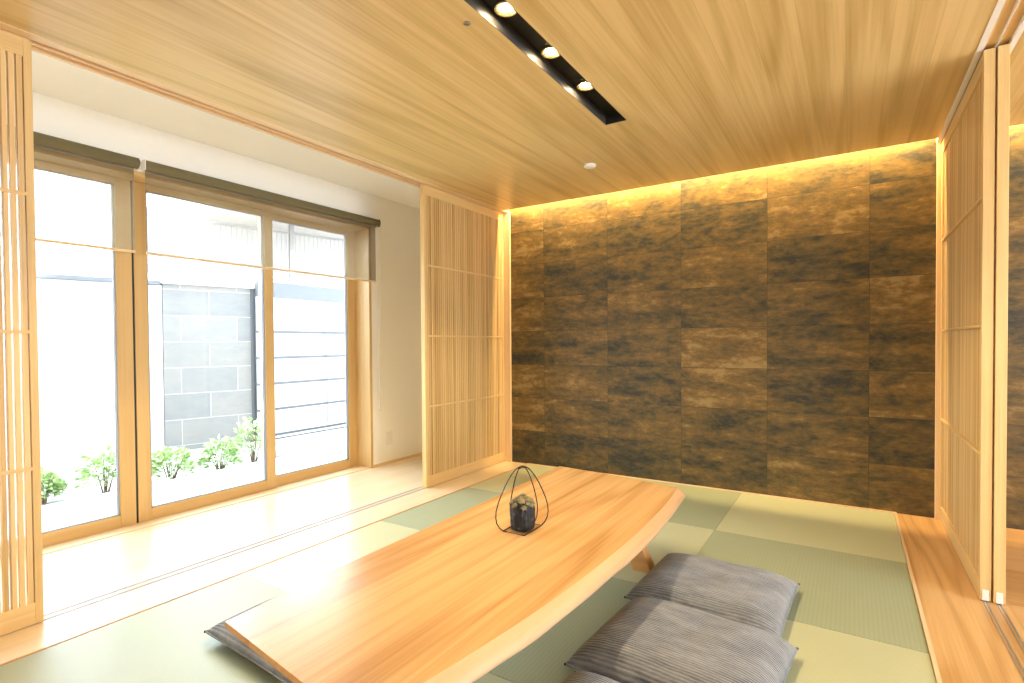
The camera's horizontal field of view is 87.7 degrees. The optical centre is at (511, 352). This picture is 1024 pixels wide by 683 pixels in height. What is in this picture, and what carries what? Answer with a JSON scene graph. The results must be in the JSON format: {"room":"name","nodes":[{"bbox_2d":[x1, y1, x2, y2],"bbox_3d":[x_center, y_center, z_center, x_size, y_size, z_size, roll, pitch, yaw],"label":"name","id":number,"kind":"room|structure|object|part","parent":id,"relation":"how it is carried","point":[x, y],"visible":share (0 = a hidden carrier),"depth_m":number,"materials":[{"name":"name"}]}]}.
{"room":"japanese tatami room","nodes":[
{"label":"japanese tatami room","id":0,"kind":"room"},
{"bbox_2d":[5,51,419,208],"bbox_3d":[-1.978,-1.372,2.828,0.785,0.030,5.600,0,1,32],"label":"ceiling","id":1,"kind":"structure","parent":0,"point":[51,77],"depth_m":3.21,"materials":[{"name":"white paper"}]},
{"bbox_2d":[6,88,421,464],"bbox_3d":[-2.353,-0.200,3.163,0.200,2.720,5.720,0,1,32],"label":"wall","id":2,"kind":"structure","parent":0,"point":[397,299],"depth_m":4.76,"materials":[{"name":"white paint"}]},
{"bbox_2d":[0,153,136,557],"bbox_3d":[-2.862,0.024,2.448,0.044,2.105,1.960,0,1,32],"label":"window","id":3,"kind":"structure","parent":2,"relation":"in","point":[126,515],"depth_m":3.21,"materials":[{"name":"brown wood"}]},
{"bbox_3d":[-2.871,-1.009,2.427,0.042,0.040,1.802,0,1,32],"label":"rail","id":4,"kind":"part","parent":3,"relation":"part of","materials":[{"name":"brown wood"}]},
{"bbox_3d":[-2.857,1.038,2.462,0.042,0.075,1.802,0,1,32],"label":"rail","id":5,"kind":"part","parent":3,"relation":"part of","materials":[{"name":"brown wood"}]},
{"bbox_2d":[9,131,140,252],"bbox_3d":[-2.707,-0.847,2.345,0.076,0.557,1.897,0,1,32],"label":"roller blind","id":6,"kind":"object","parent":3,"relation":"attached to","point":[40,139],"visible":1,"depth_m":2.90,"materials":[{"name":"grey fabric"}]},
{"bbox_2d":[130,181,138,522],"bbox_3d":[-2.335,0.006,3.281,0.036,2.105,0.016,0,1,32],"label":"trim","id":7,"kind":"structure","parent":2,"relation":"attached to","point":[130,181],"depth_m":3.27,"materials":[{"name":"black paint"}]},
{"bbox_2d":[0,466,369,565],"bbox_3d":[-2.415,1.061,3.002,0.119,0.006,4.137,0,1,32],"label":"trim","id":8,"kind":"structure","parent":2,"relation":"attached to","point":[106,534],"depth_m":3.44,"materials":[{"name":"brown wood"}]},
{"bbox_2d":[7,140,369,231],"bbox_3d":[-2.444,-1.057,2.993,0.193,0.028,4.167,0,1,32],"label":"trim","id":9,"kind":"structure","parent":2,"relation":"attached to","point":[41,154],"depth_m":3.43,"materials":[{"name":"brown wood"}]},
{"bbox_2d":[132,181,275,522],"bbox_3d":[-2.080,-0.003,3.679,0.044,2.105,0.933,0,1,32],"label":"window","id":10,"kind":"structure","parent":2,"relation":"in","point":[146,511],"depth_m":3.43,"materials":[{"name":"brown wood"}]},
{"bbox_3d":[-2.087,-1.035,3.662,0.042,0.040,0.791,0,1,32],"label":"rail","id":11,"kind":"part","parent":10,"relation":"part of","materials":[{"name":"brown wood"}]},
{"bbox_3d":[-2.072,1.012,3.697,0.042,0.075,0.791,0,1,32],"label":"rail","id":12,"kind":"part","parent":10,"relation":"part of","materials":[{"name":"brown wood"}]},
{"bbox_2d":[140,159,380,410],"bbox_3d":[-1.678,-0.312,3.968,0.076,1.697,1.878,0,1,32],"label":"roller blind","id":13,"kind":"object","parent":10,"relation":"attached to","point":[149,166],"visible":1,"depth_m":3.73,"materials":[{"name":"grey fabric"}]},
{"bbox_3d":[-1.177,-0.324,4.734,0.005,1.598,0.047,0,1,32],"label":"pull chain","id":14,"kind":"part","parent":13,"relation":"part of","materials":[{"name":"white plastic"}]},
{"bbox_2d":[258,214,356,485],"bbox_3d":[-1.658,-0.019,4.430,0.044,2.105,0.912,0,1,32],"label":"window","id":15,"kind":"structure","parent":2,"relation":"in","point":[350,461],"depth_m":4.72,"materials":[{"name":"brown wood"}]},
{"bbox_3d":[-1.676,-1.051,4.396,0.042,0.040,0.752,0,1,32],"label":"rail","id":16,"kind":"part","parent":15,"relation":"part of","materials":[{"name":"brown wood"}]},
{"bbox_3d":[-1.662,0.996,4.431,0.042,0.075,0.752,0,1,32],"label":"rail","id":17,"kind":"part","parent":15,"relation":"part of","materials":[{"name":"brown wood"}]},
{"bbox_2d":[354,226,372,467],"bbox_3d":[-1.327,-0.042,4.758,0.193,2.135,0.028,0,1,32],"label":"trim","id":18,"kind":"structure","parent":2,"relation":"attached to","point":[363,304],"depth_m":4.73,"materials":[{"name":"brown wood"}]},
{"bbox_2d":[386,431,392,444],"bbox_3d":[-1.127,0.792,4.905,0.009,0.120,0.070,0,1,32],"label":"wall outlet","id":19,"kind":"object","parent":2,"relation":"attached to","point":[389,434],"visible":1,"depth_m":4.90,"materials":[{"name":"white plastic"}]},
{"bbox_2d":[373,452,421,467],"bbox_3d":[-1.022,1.008,5.072,0.008,0.022,0.815,0,1,32],"label":"baseboard","id":20,"kind":"structure","parent":2,"relation":"attached to","point":[417,454],"depth_m":4.97,"materials":[{"name":"brown wood"}]},
{"bbox_2d":[0,455,526,663],"bbox_3d":[-1.909,1.113,2.838,1.307,0.100,5.600,0,1,32],"label":"floor","id":21,"kind":"structure","parent":0,"point":[73,575],"depth_m":2.92,"materials":[{"name":"brown wood"}]},
{"bbox_2d":[0,29,43,635],"bbox_3d":[-2.182,-0.065,1.648,0.040,2.292,1.102,0,1,32],"label":"slatted screen","id":22,"kind":"object","parent":21,"relation":"on","point":[25,608],"visible":1,"depth_m":2.06,"materials":[{"name":"beige wood"}]},
{"bbox_3d":[-2.191,-1.174,1.630,0.035,0.074,1.050,0,1,32],"label":"rail","id":23,"kind":"part","parent":22,"relation":"part of","materials":[{"name":"beige wood"}]},
{"bbox_3d":[-2.175,1.038,1.667,0.035,0.084,1.050,0,1,32],"label":"rail","id":24,"kind":"part","parent":22,"relation":"part of","materials":[{"name":"brown wood"}]},
{"bbox_2d":[0,464,526,665],"bbox_3d":[-1.065,1.064,2.938,0.011,0.022,4.500,0,1,32],"label":"trim","id":25,"kind":"structure","parent":21,"relation":"attached to","point":[88,631],"depth_m":2.42,"materials":[{"name":"brown wood"}]},
{"bbox_2d":[420,184,504,487],"bbox_3d":[-0.379,-0.126,4.485,0.040,2.292,1.086,0,1,32],"label":"slatted screen","id":26,"kind":"object","parent":21,"relation":"on","point":[462,278],"visible":1,"depth_m":4.38,"materials":[{"name":"beige wood"}]},
{"bbox_3d":[-0.389,-1.235,4.467,0.035,0.074,1.034,0,1,32],"label":"rail","id":27,"kind":"part","parent":26,"relation":"part of","materials":[{"name":"beige wood"}]},
{"bbox_3d":[-0.373,0.978,4.505,0.035,0.084,1.034,0,1,32],"label":"rail","id":28,"kind":"part","parent":26,"relation":"part of","materials":[{"name":"beige wood"}]},
{"bbox_2d":[0,0,997,209],"bbox_3d":[-0.246,-1.245,1.677,3.095,0.030,5.510,0,1,32],"label":"ceiling","id":29,"kind":"structure","parent":0,"point":[701,88],"depth_m":2.38,"materials":[{"name":"brown wood"}]},
{"bbox_2d":[464,0,625,124],"bbox_3d":[0.072,-1.272,2.133,0.122,0.064,1.860,0,1,32],"label":"downlight slot","id":30,"kind":"object","parent":29,"relation":"attached to","point":[515,28],"visible":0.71,"depth_m":2.32,"materials":[{"name":"black paint"}]},
{"bbox_2d":[494,0,516,16],"bbox_3d":[-0.022,-1.283,1.985,0.090,0.022,0.090,0,1,32],"label":"recessed light","id":31,"kind":"object","parent":30,"relation":"attached to","point":[502,8],"visible":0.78,"depth_m":1.99,"materials":[{"name":"metal"}]},
{"bbox_2d":[541,44,559,58],"bbox_3d":[0.168,-1.290,2.284,0.090,0.022,0.090,0,1,32],"label":"recessed light","id":32,"kind":"object","parent":30,"relation":"attached to","point":[547,51],"visible":0.76,"depth_m":2.29,"materials":[{"name":"metal"}]},
{"bbox_3d":[0.122,-1.269,2.101,0.003,0.058,1.854,0,1,32],"label":"plate","id":33,"kind":"part","parent":30,"relation":"part of","materials":[{"name":"black metal"}]},
{"bbox_2d":[577,79,593,90],"bbox_3d":[0.358,-1.296,2.584,0.090,0.022,0.090,0,1,32],"label":"recessed light","id":34,"kind":"object","parent":30,"relation":"attached to","point":[582,85],"visible":0.7,"depth_m":2.58,"materials":[{"name":"metal"}]},
{"bbox_3d":[0.569,-1.286,2.916,0.121,0.058,0.003,0,1,32],"label":"plate","id":35,"kind":"part","parent":30,"relation":"part of","materials":[{"name":"black paint"}]},
{"bbox_2d":[584,163,595,168],"bbox_3d":[0.528,-1.258,3.608,0.084,0.019,0.084,0,1,32],"label":"smoke detector","id":36,"kind":"object","parent":29,"relation":"attached to","point":[587,165],"visible":1,"depth_m":3.58,"materials":[{"name":"white plastic"}]},
{"bbox_2d":[936,0,1023,142],"bbox_3d":[1.138,-1.234,0.851,0.127,0.023,5.600,0,1,32],"label":"trim","id":37,"kind":"structure","parent":29,"relation":"attached to","point":[1000,3],"depth_m":2.17,"materials":[{"name":"brown wood"}]},
{"bbox_2d":[509,124,1023,529],"bbox_3d":[2.476,-0.238,3.412,7.685,2.720,0.120,0,1,32],"label":"wall","id":38,"kind":"structure","parent":0,"point":[770,330],"depth_m":3.81,"materials":[{"name":"stone"}]},
{"bbox_2d":[44,486,422,615],"bbox_3d":[-1.324,1.055,3.090,0.016,0.006,4.455,0,1,32],"label":"trim","id":39,"kind":"structure","parent":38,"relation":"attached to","point":[421,486],"depth_m":2.71,"materials":[{"name":"brown wood"}]},
{"bbox_2d":[4,466,488,634],"bbox_3d":[-1.287,1.055,3.066,0.016,0.006,4.455,0,1,32],"label":"trim","id":40,"kind":"structure","parent":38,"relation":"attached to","point":[59,614],"depth_m":2.66,"materials":[{"name":"brown wood"}]},
{"bbox_2d":[0,22,508,212],"bbox_3d":[-1.591,-1.304,2.584,0.150,0.143,5.600,0,1,32],"label":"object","id":41,"kind":"structure","parent":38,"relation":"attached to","point":[46,47],"depth_m":2.65,"materials":[{"name":"brown wood"}]},
{"bbox_2d":[503,212,511,461],"bbox_3d":[-0.079,-0.136,4.953,0.160,2.300,0.022,0,1,32],"label":"trim","id":42,"kind":"structure","parent":38,"relation":"attached to","point":[506,216],"depth_m":4.92,"materials":[{"name":"brown wood"}]},
{"bbox_2d":[527,463,896,512],"bbox_3d":[1.291,1.025,4.114,2.726,0.026,0.012,0,1,32],"label":"baseboard","id":43,"kind":"structure","parent":38,"relation":"attached to","point":[527,463],"depth_m":3.84,"materials":[{"name":"brown wood"}]},
{"bbox_2d":[934,141,941,519],"bbox_3d":[2.642,-0.126,3.225,0.122,2.300,0.022,0,1,32],"label":"trim","id":44,"kind":"structure","parent":38,"relation":"attached to","point":[939,144],"depth_m":3.24,"materials":[{"name":"brown wood"}]},
{"bbox_2d":[896,513,1023,682],"bbox_3d":[2.564,1.129,-0.003,3.865,0.100,5.600,0,1,32],"label":"floor","id":45,"kind":"structure","parent":0,"point":[968,647],"depth_m":2.17,"materials":[{"name":"brown wood"}]},
{"bbox_2d":[894,513,941,682],"bbox_3d":[1.227,1.071,1.482,0.014,0.024,4.500,0,1,32],"label":"trim","id":46,"kind":"structure","parent":45,"relation":"attached to","point":[918,602],"depth_m":2.15,"materials":[{"name":"brown wood"}]},
{"bbox_2d":[939,48,995,601],"bbox_3d":[2.295,-0.115,2.718,0.040,2.292,1.202,0,1,32],"label":"slatted screen","id":47,"kind":"object","parent":45,"relation":"on","point":[968,144],"visible":1,"depth_m":2.50,"materials":[{"name":"brown wood"}]},
{"bbox_3d":[2.305,0.989,2.738,0.035,0.084,1.146,0,1,32],"label":"rail","id":48,"kind":"part","parent":47,"relation":"part of","materials":[{"name":"brown wood"}]},
{"bbox_3d":[2.289,-1.224,2.700,0.035,0.074,1.146,0,1,32],"label":"rail","id":49,"kind":"part","parent":47,"relation":"part of","materials":[{"name":"beige wood"}]},
{"bbox_2d":[991,44,1009,604],"bbox_3d":[2.329,-0.115,2.693,0.040,2.292,1.208,0,1,32],"label":"slatted screen","id":50,"kind":"object","parent":45,"relation":"on","point":[1002,74],"visible":0.34,"depth_m":2.19,"materials":[{"name":"brown wood"}]},
{"bbox_2d":[983,600,1023,680],"bbox_3d":[1.421,1.065,1.346,0.016,0.006,4.455,0,1,32],"label":"door track","id":51,"kind":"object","parent":45,"relation":"attached to","point":[1016,657],"depth_m":1.94,"materials":[{"name":"metal"}]},
{"bbox_2d":[996,603,1023,651],"bbox_3d":[1.458,1.065,1.323,0.016,0.006,4.455,0,1,32],"label":"door track","id":52,"kind":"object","parent":45,"relation":"attached to","point":[1022,648],"depth_m":2.03,"materials":[{"name":"metal"}]},
{"bbox_2d":[1009,31,1023,125],"bbox_3d":[2.660,-1.234,-0.169,3.540,0.030,5.510,0,1,32],"label":"ceiling","id":53,"kind":"structure","parent":0,"point":[1017,54],"depth_m":2.50,"materials":[{"name":"brown wood"}]},
{"bbox_3d":[-0.211,1.134,1.759,2.760,0.070,5.600,0,1,32],"label":"floor","id":54,"kind":"structure","parent":0,"visible":0},
{"bbox_2d":[0,574,285,682],"bbox_3d":[-1.162,1.088,1.933,0.900,0.030,0.899,0,1,32],"label":"mat","id":55,"kind":"object","parent":54,"relation":"on","point":[167,642],"visible":0.52,"depth_m":1.91,"materials":[{"name":"wicker"}]},
{"bbox_2d":[204,597,292,682],"bbox_3d":[-0.747,1.019,2.012,0.585,0.097,0.530,0,1,35],"label":"floor cushion","id":56,"kind":"object","parent":55,"relation":"on","point":[218,632],"visible":0.24,"depth_m":1.85,"materials":[{"name":"fabric"}]},
{"bbox_2d":[241,521,420,591],"bbox_3d":[-0.679,1.071,2.693,0.900,0.030,0.899,0,1,32],"label":"mat","id":57,"kind":"object","parent":54,"relation":"on","point":[288,573],"visible":0.34,"depth_m":2.75,"materials":[{"name":"wicker"}]},
{"bbox_2d":[280,673,512,682],"bbox_3d":[-0.402,1.091,1.451,0.899,0.030,0.899,0,1,32],"label":"mat","id":58,"kind":"object","parent":54,"relation":"on","point":[488,677],"visible":0.02,"depth_m":1.74,"materials":[{"name":"green wicker"}]},
{"bbox_2d":[381,487,500,529],"bbox_3d":[-0.197,1.055,3.453,0.900,0.030,0.899,0,1,32],"label":"mat","id":59,"kind":"object","parent":54,"relation":"on","point":[421,517],"visible":0.34,"depth_m":3.53,"materials":[{"name":"green wicker"}]},
{"bbox_2d":[470,464,554,492],"bbox_3d":[0.286,1.039,4.212,0.900,0.030,0.899,0,1,32],"label":"mat","id":60,"kind":"object","parent":54,"relation":"on","point":[495,484],"visible":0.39,"depth_m":4.29,"materials":[{"name":"wicker"}]},
{"bbox_2d":[488,577,636,682],"bbox_3d":[0.081,1.074,2.210,0.899,0.030,0.899,0,1,32],"label":"mat","id":61,"kind":"object","parent":54,"relation":"on","point":[543,660],"visible":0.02,"depth_m":1.96,"materials":[{"name":"green wicker"}]},
{"bbox_2d":[612,522,714,582],"bbox_3d":[0.563,1.058,2.970,0.899,0.030,0.899,0,1,32],"label":"mat","id":62,"kind":"object","parent":54,"relation":"on","point":[673,537],"visible":0.09,"depth_m":2.90,"materials":[{"name":"wicker"}]},
{"bbox_2d":[225,466,684,682],"bbox_3d":[0.057,0.881,2.071,0.813,0.361,2.133,0,1,32],"label":"table","id":63,"kind":"object","parent":62,"relation":"on","point":[451,600],"visible":0.96,"depth_m":1.59,"materials":[{"name":"brown wood"}]},
{"bbox_2d":[495,465,548,535],"bbox_3d":[0.041,0.575,2.114,0.139,0.252,0.185,0,1,32],"label":"wire basket","id":64,"kind":"object","parent":63,"relation":"on","point":[521,466],"visible":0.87,"depth_m":2.13,"materials":[{"name":"brown metal"}]},
{"bbox_2d":[508,493,535,531],"bbox_3d":[0.041,0.626,2.099,0.109,0.138,0.107,-1,1,-14],"label":"potted succulent","id":65,"kind":"object","parent":64,"relation":"in","point":[522,511],"visible":1,"depth_m":2.07,"materials":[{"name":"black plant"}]},
{"bbox_3d":[0.587,0.908,2.599,0.213,0.282,0.070,0,1,32],"label":"leg","id":66,"kind":"part","parent":63,"relation":"part of","materials":[{"name":"brown wood"}]},
{"bbox_2d":[626,477,740,529],"bbox_3d":[1.046,1.042,3.729,0.899,0.030,0.899,0,1,32],"label":"mat","id":67,"kind":"object","parent":54,"relation":"on","point":[701,507],"visible":0.28,"depth_m":3.55,"materials":[{"name":"wicker"}]},
{"bbox_2d":[716,493,905,562],"bbox_3d":[1.806,1.044,3.247,0.899,0.030,0.899,0,1,32],"label":"mat","id":68,"kind":"object","parent":54,"relation":"on","point":[870,533],"visible":0.76,"depth_m":3.17,"materials":[{"name":"wicker"}]},
{"bbox_2d":[697,530,928,653],"bbox_3d":[1.323,1.061,2.487,0.899,0.030,0.899,0,1,32],"label":"mat","id":69,"kind":"object","parent":54,"relation":"on","point":[871,598],"visible":0.59,"depth_m":2.38,"materials":[{"name":"wicker"}]},
{"bbox_2d":[624,553,799,636],"bbox_3d":[0.858,0.998,2.263,0.585,0.108,0.540,0,1,35],"label":"floor cushion","id":70,"kind":"object","parent":69,"relation":"on","point":[760,598],"visible":0.79,"depth_m":2.17,"materials":[{"name":"fabric"}]},
{"bbox_2d":[781,619,935,682],"bbox_3d":[0.841,1.077,1.728,0.899,0.030,0.899,0,1,32],"label":"mat","id":71,"kind":"object","parent":54,"relation":"on","point":[823,655],"visible":0.46,"depth_m":1.83,"materials":[{"name":"wicker"}]},
{"bbox_2d":[564,597,798,682],"bbox_3d":[0.578,1.002,1.791,0.605,0.120,0.555,0,1,37],"label":"floor cushion","id":72,"kind":"object","parent":71,"relation":"on","point":[648,640],"visible":0.94,"depth_m":1.72,"materials":[{"name":"fabric"}]},
{"bbox_3d":[0.358,1.093,0.968,0.899,0.030,0.899,0,1,32],"label":"mat","id":73,"kind":"object","parent":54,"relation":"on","visible":0},
{"bbox_2d":[561,671,619,682],"bbox_3d":[0.274,1.012,1.306,0.610,0.120,0.560,0,1,37],"label":"floor cushion","id":74,"kind":"object","parent":73,"relation":"on","point":[577,676],"visible":1,"depth_m":1.58,"materials":[{"name":"fabric"}]},
{"label":"outside","id":75,"kind":"structure","parent":0,"visible":0},
{"bbox_2d":[7,427,345,512],"bbox_3d":[-14.533,1.119,20.099,38.515,0.280,70.000,0,1,32],"label":"ground","id":76,"kind":"structure","parent":75,"point":[297,444],"depth_m":5.52,"materials":[{"name":"white gravel"}]},
{"bbox_2d":[23,466,68,504],"bbox_3d":[-3.610,1.022,4.111,0.318,0.306,0.301,0,1,32],"label":"shrub","id":77,"kind":"object","parent":76,"relation":"on","point":[50,481],"visible":0.56,"depth_m":4.10,"materials":[{"name":"green plant"}]},
{"bbox_2d":[70,443,115,492],"bbox_3d":[-3.334,0.960,4.368,0.448,0.419,0.460,0,1,32],"label":"shrub","id":78,"kind":"object","parent":76,"relation":"on","point":[97,463],"visible":0.79,"depth_m":4.30,"materials":[{"name":"green plant"}]},
{"bbox_2d":[2,271,256,470],"bbox_3d":[-5.678,0.185,4.559,6.585,1.990,0.220,-1,1,-43],"label":"wall","id":79,"kind":"structure","parent":76,"relation":"on","point":[75,312],"depth_m":6.01,"materials":[{"name":"grey brick"}]},
{"bbox_3d":[-3.288,0.166,6.753,0.075,1.920,0.182,-1,1,-43],"label":"corner trim","id":80,"kind":"part","parent":79,"relation":"part of","materials":[{"name":"metal"}]},
{"bbox_2d":[0,169,343,288],"bbox_3d":[-10.993,-2.452,14.529,13.400,7.000,6.700,-1,1,-43],"label":"house","id":81,"kind":"structure","parent":76,"relation":"on","point":[67,209],"depth_m":14.22,"materials":[{"name":"grey metal"}]},
{"bbox_3d":[-9.478,-2.909,14.348,1.000,1.900,0.050,-1,1,-43],"label":"balcony door","id":82,"kind":"part","parent":81,"relation":"part of","materials":[{"name":"glass"}]},
{"bbox_3d":[-6.327,-2.823,15.288,0.110,1.850,0.110,-1,1,-43],"label":"post","id":83,"kind":"part","parent":81,"relation":"part of","materials":[{"name":"grey metal"}]},
{"bbox_2d":[151,446,197,480],"bbox_3d":[-3.028,0.990,4.735,0.411,0.340,0.446,0,1,32],"label":"shrub","id":84,"kind":"object","parent":76,"relation":"on","point":[178,453],"visible":0.87,"depth_m":4.70,"materials":[{"name":"green plant"}]},
{"bbox_2d":[195,434,243,469],"bbox_3d":[-2.793,0.968,5.105,0.403,0.370,0.443,0,1,32],"label":"shrub","id":85,"kind":"object","parent":76,"relation":"on","point":[210,452],"visible":1,"depth_m":5.07,"materials":[{"name":"green plant"}]},
{"bbox_2d":[230,416,277,461],"bbox_3d":[-2.686,0.900,5.549,0.487,0.489,0.467,0,1,32],"label":"shrub","id":86,"kind":"object","parent":76,"relation":"on","point":[240,436],"visible":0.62,"depth_m":5.50,"materials":[{"name":"green plant"}]},
{"bbox_2d":[276,449,286,457],"bbox_3d":[-2.563,1.102,5.768,0.176,0.116,0.256,0,1,32],"label":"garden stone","id":87,"kind":"object","parent":76,"relation":"on","point":[279,453],"visible":0.38,"depth_m":5.74,"materials":[{"name":"white stone"}]},
{"bbox_2d":[255,280,345,438],"bbox_3d":[-2.148,0.082,8.270,0.062,2.020,3.850,0,1,32],"label":"fence","id":88,"kind":"object","parent":76,"relation":"on","point":[309,321],"visible":0.41,"depth_m":7.22,"materials":[{"name":"metal"}]},
{"bbox_3d":[-2.150,-0.828,8.252,0.052,0.200,3.850,0,1,32],"label":"rail","id":89,"kind":"part","parent":88,"relation":"part of","materials":[{"name":"metal"}]},
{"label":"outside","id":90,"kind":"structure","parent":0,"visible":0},
{"bbox_2d":[7,444,345,537],"bbox_3d":[-2.243,1.120,4.590,1.135,0.070,15.000,0,1,32],"label":"ground","id":91,"kind":"structure","parent":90,"point":[70,512],"depth_m":4.33,"materials":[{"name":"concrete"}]}
]}

